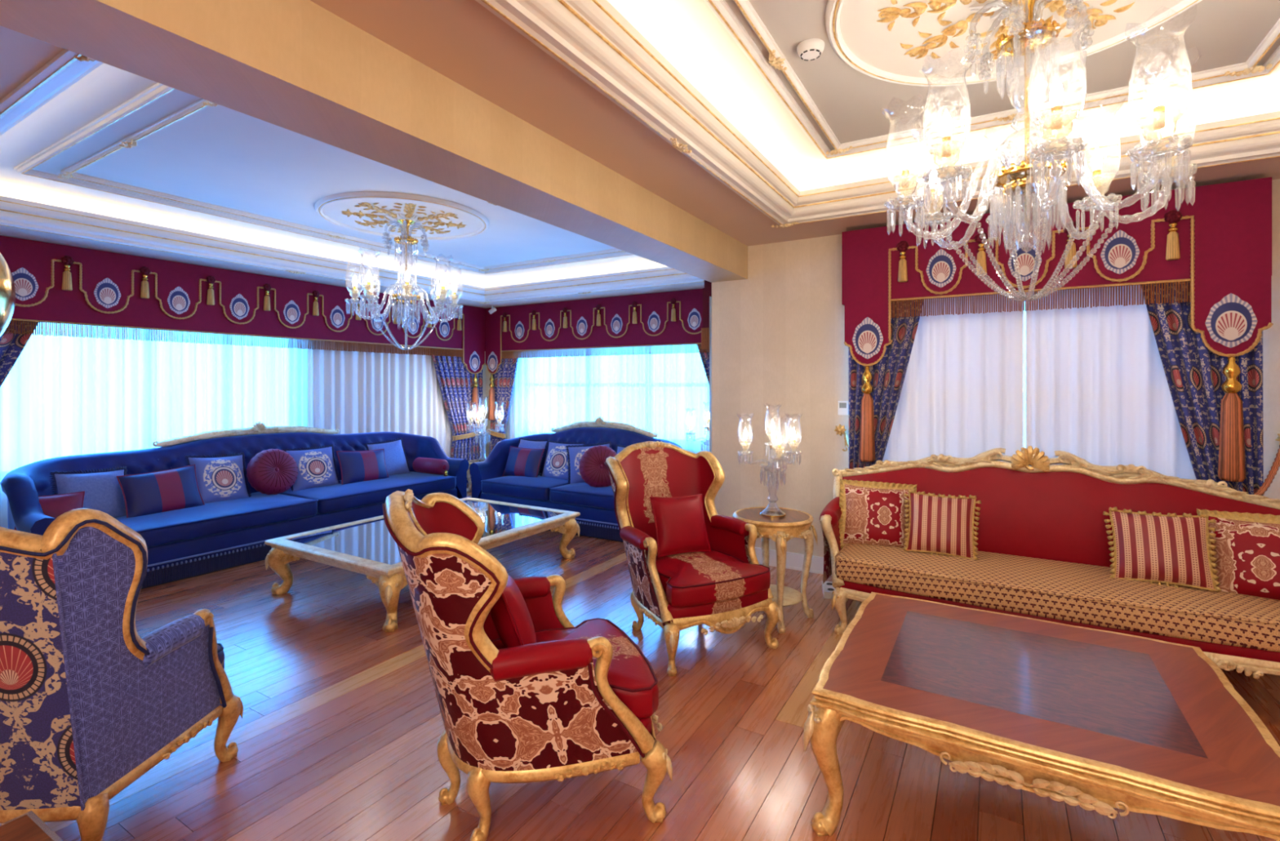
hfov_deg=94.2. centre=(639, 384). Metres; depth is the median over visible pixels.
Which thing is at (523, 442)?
square cushion
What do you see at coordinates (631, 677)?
seat cushion
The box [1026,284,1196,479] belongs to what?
sheer curtain
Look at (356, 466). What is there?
cushion
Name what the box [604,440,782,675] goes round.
chair
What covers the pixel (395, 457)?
square cushion
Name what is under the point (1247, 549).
cushion
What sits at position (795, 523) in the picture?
side table
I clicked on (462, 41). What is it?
ceiling
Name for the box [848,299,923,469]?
drape
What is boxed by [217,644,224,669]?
seat cushion
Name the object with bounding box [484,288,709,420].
pelmet
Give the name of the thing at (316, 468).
square cushion
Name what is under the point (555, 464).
square cushion
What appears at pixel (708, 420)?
lamp
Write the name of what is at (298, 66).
beam
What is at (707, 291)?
pelmet
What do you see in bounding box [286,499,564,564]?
table top
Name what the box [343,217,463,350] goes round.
chandelier
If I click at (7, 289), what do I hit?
floor lamp
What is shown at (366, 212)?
ceiling rose
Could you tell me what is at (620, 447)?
square cushion
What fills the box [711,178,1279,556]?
wall
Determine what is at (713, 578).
seat cushion
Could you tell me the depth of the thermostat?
4.64 m
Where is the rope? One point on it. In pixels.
(1273, 472)
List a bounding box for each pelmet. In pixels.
[0,235,485,420]
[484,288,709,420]
[701,280,711,350]
[841,177,1273,481]
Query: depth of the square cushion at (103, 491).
4.63 m
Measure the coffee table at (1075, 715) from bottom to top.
0.493 m
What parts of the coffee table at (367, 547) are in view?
leg, leg, frame, leg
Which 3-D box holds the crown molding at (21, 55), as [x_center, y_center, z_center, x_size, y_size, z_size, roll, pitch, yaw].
[-2.817,-1.200,4.176,4.840,0.040,9.480,0,0,31]
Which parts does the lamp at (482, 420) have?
dish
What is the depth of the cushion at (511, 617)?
2.07 m
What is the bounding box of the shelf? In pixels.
[769,584,803,606]
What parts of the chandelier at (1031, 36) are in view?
bulb, scalloped dish, lamp shade, scalloped dish, bulb, lamp shade, lamp shade, bulb, scalloped dish, arm, arm, arm, bead chain, bead chain, plume arm, bead chain, plume arm, lamp shade, scalloped dish, arm, bead chain, plume arm, rod, bead chain, arm, bead chain, plume arm, lamp shade, bulb, scalloped dish, plume arm, arm, bead chain, bead chain, lamp shade, bulb, scalloped dish, arm, arm, bulb, lamp shade, scalloped dish, bulb, scalloped dish, lamp shade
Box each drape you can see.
[0,320,36,386]
[431,349,484,484]
[488,356,518,453]
[697,344,709,384]
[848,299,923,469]
[1141,281,1268,497]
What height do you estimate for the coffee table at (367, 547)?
0.418 m
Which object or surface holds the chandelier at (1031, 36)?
hanging from the ceiling rose at (891, 41)
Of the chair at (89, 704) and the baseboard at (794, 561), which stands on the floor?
the chair at (89, 704)
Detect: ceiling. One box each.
[0,48,704,303]
[310,0,1279,245]
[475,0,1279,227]
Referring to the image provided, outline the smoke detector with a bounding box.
[796,38,824,61]
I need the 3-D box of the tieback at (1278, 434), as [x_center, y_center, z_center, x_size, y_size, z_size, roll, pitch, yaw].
[3.639,0.367,3.355,0.102,0.219,0.109,0,0,31]
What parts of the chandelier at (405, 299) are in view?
scalloped dish, bulb, scalloped dish, bulb, scalloped dish, arm, arm, arm, plume arm, scalloped dish, rod, arm, scalloped dish, bulb, bead chain, arm, arm, scalloped dish, scalloped dish, bulb, bulb, scalloped dish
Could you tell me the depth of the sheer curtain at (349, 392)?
7.68 m
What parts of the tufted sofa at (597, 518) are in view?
crest rail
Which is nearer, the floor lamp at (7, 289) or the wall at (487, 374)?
the floor lamp at (7, 289)
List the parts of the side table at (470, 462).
leg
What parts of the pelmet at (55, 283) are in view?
cord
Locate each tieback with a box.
[834,423,848,451]
[1275,433,1279,444]
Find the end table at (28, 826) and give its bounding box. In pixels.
[0,810,62,840]
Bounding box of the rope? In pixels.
[1253,444,1279,495]
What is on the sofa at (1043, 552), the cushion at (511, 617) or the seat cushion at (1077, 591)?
the seat cushion at (1077, 591)
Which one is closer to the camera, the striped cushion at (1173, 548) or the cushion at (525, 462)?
the striped cushion at (1173, 548)
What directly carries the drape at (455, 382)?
hanging from the pelmet at (55, 283)
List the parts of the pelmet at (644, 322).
cord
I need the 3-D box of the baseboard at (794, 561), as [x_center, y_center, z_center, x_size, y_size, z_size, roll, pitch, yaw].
[2.392,1.435,4.159,4.120,0.130,0.026,0,0,31]
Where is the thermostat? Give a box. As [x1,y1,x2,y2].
[837,400,848,414]
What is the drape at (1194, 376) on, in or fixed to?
hanging from the pelmet at (1218, 241)
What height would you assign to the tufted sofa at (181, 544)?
1.128 m
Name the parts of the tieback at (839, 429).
plate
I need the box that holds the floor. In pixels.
[0,484,1279,840]
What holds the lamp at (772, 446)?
on the side table at (795, 523)
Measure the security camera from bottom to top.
0.130 m
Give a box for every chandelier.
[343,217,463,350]
[884,0,1201,301]
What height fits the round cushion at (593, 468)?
0.441 m
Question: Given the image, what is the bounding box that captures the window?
[1023,292,1026,448]
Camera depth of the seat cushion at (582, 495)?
5.93 m
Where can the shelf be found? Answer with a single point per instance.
(791, 596)
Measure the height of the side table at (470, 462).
0.438 m
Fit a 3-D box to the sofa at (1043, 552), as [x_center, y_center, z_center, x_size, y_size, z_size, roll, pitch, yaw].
[2.229,0.945,3.370,2.387,1.137,0.911,0,0,31]
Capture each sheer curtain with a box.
[0,322,307,528]
[307,339,452,457]
[505,344,709,453]
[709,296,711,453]
[882,293,1023,462]
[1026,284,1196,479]
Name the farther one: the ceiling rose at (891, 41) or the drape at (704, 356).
the drape at (704, 356)
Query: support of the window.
attached to the wall at (778, 331)
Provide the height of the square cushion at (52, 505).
0.291 m
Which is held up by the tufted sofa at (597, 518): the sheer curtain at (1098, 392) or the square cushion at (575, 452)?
the square cushion at (575, 452)
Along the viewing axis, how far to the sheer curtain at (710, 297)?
5.38 m
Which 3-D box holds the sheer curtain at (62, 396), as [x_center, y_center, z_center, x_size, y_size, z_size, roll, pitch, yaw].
[-4.895,0.190,5.167,0.051,2.580,4.050,0,0,31]
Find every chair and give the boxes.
[0,507,243,840]
[382,488,672,840]
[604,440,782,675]
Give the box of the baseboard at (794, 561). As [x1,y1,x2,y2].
[755,546,831,575]
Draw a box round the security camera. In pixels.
[488,305,496,314]
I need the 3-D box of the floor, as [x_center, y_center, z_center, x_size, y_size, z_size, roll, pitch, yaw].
[-1.048,1.530,3.119,8.960,0.060,9.480,0,0,31]
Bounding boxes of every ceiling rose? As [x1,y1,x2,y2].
[315,191,488,239]
[825,0,1202,86]
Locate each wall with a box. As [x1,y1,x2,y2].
[482,351,485,458]
[485,365,490,458]
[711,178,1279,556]
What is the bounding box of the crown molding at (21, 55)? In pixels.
[0,25,704,308]
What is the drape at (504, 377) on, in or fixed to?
hanging from the pelmet at (644, 322)
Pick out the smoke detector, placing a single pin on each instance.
(811, 49)
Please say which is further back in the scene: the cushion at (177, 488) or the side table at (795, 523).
the cushion at (177, 488)
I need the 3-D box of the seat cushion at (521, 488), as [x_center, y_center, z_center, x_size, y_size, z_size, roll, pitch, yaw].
[-1.160,1.121,6.704,0.958,0.167,0.820,0,0,31]
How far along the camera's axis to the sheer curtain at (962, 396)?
4.17 m
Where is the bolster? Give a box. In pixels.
[412,457,448,475]
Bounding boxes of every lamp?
[0,252,15,336]
[466,402,504,462]
[685,403,709,450]
[737,405,802,517]
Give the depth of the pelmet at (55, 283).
5.91 m
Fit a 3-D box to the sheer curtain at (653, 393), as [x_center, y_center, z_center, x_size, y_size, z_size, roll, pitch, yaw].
[-0.308,0.190,8.082,4.080,2.580,0.055,0,0,31]
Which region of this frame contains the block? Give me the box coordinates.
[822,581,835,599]
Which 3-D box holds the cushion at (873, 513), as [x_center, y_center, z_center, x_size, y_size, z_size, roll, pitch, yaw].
[1.569,0.869,3.932,0.491,0.456,0.202,0,0,21]
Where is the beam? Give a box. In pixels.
[0,0,747,282]
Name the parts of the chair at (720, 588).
leg, seat rail, arm post, show frame, leg, arm, arm post, leg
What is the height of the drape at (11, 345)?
2.580 m
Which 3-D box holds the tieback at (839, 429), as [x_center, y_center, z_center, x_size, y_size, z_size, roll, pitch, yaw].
[1.562,0.409,4.596,0.102,0.219,0.109,0,0,31]
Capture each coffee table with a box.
[264,497,580,631]
[803,591,1279,840]
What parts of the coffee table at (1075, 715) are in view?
leg, burl panel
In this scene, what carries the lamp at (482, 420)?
on the side table at (470, 462)
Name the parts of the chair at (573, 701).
show frame, leg, leg, arm, seat rail, arm post, arm post, leg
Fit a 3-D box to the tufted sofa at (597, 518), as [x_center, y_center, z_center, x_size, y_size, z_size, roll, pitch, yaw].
[-0.684,0.934,6.556,2.460,1.133,1.066,0,0,31]
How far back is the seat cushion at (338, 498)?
6.05 m
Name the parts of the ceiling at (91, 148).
trim, panel moulding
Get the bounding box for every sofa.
[0,421,470,589]
[469,416,682,542]
[819,445,1279,679]
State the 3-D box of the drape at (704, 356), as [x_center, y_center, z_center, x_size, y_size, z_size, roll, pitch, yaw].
[0.983,0.190,7.206,0.992,2.580,0.143,0,0,31]
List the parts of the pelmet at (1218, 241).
cord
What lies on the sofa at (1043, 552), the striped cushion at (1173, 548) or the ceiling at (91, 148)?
the striped cushion at (1173, 548)
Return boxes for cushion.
[14,490,84,530]
[49,466,127,517]
[114,492,317,547]
[115,464,204,517]
[184,451,251,503]
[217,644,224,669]
[246,448,297,494]
[281,471,456,513]
[282,444,341,491]
[336,448,388,484]
[364,437,410,475]
[481,472,568,501]
[489,573,536,648]
[491,618,658,719]
[502,445,544,477]
[517,437,548,475]
[540,440,585,479]
[549,482,616,510]
[565,440,611,484]
[578,444,617,487]
[614,444,627,453]
[649,493,711,557]
[655,550,770,607]
[835,543,1279,652]
[838,478,916,548]
[902,488,981,559]
[1102,506,1222,591]
[1196,508,1279,599]
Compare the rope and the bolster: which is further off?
the bolster
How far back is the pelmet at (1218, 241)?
3.68 m
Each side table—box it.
[466,458,485,492]
[733,506,817,633]
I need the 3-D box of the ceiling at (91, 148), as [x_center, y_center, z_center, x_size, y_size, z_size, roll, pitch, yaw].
[-2.048,-1.323,5.219,3.660,0.364,5.350,0,0,31]
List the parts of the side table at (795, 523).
leg, leg, leg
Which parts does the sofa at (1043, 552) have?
arm, arm post, arm, leg, show frame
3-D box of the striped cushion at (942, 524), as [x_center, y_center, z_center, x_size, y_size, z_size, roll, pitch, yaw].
[1.869,0.866,3.683,0.434,0.391,0.188,0,0,26]
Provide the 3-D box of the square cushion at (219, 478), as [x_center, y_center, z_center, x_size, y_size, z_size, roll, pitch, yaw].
[-3.806,0.846,5.387,0.209,0.456,0.516,0,0,27]
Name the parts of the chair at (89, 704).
show frame, leg, panel, seat rail, panel, arm post, leg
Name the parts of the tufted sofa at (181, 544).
crest rail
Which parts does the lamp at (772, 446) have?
bulb, scalloped dish, scalloped dish, stem, dish, post, bulb, bulb, scalloped dish, scalloped dish, bulb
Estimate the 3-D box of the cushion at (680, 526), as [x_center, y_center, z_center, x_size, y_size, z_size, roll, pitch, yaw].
[0.249,0.855,3.642,0.389,0.352,0.174,0,0,-27]
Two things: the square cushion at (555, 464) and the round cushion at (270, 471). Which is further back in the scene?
the square cushion at (555, 464)
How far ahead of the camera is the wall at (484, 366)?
9.46 m
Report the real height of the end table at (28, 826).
0.451 m
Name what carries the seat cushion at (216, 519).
on the tufted sofa at (181, 544)

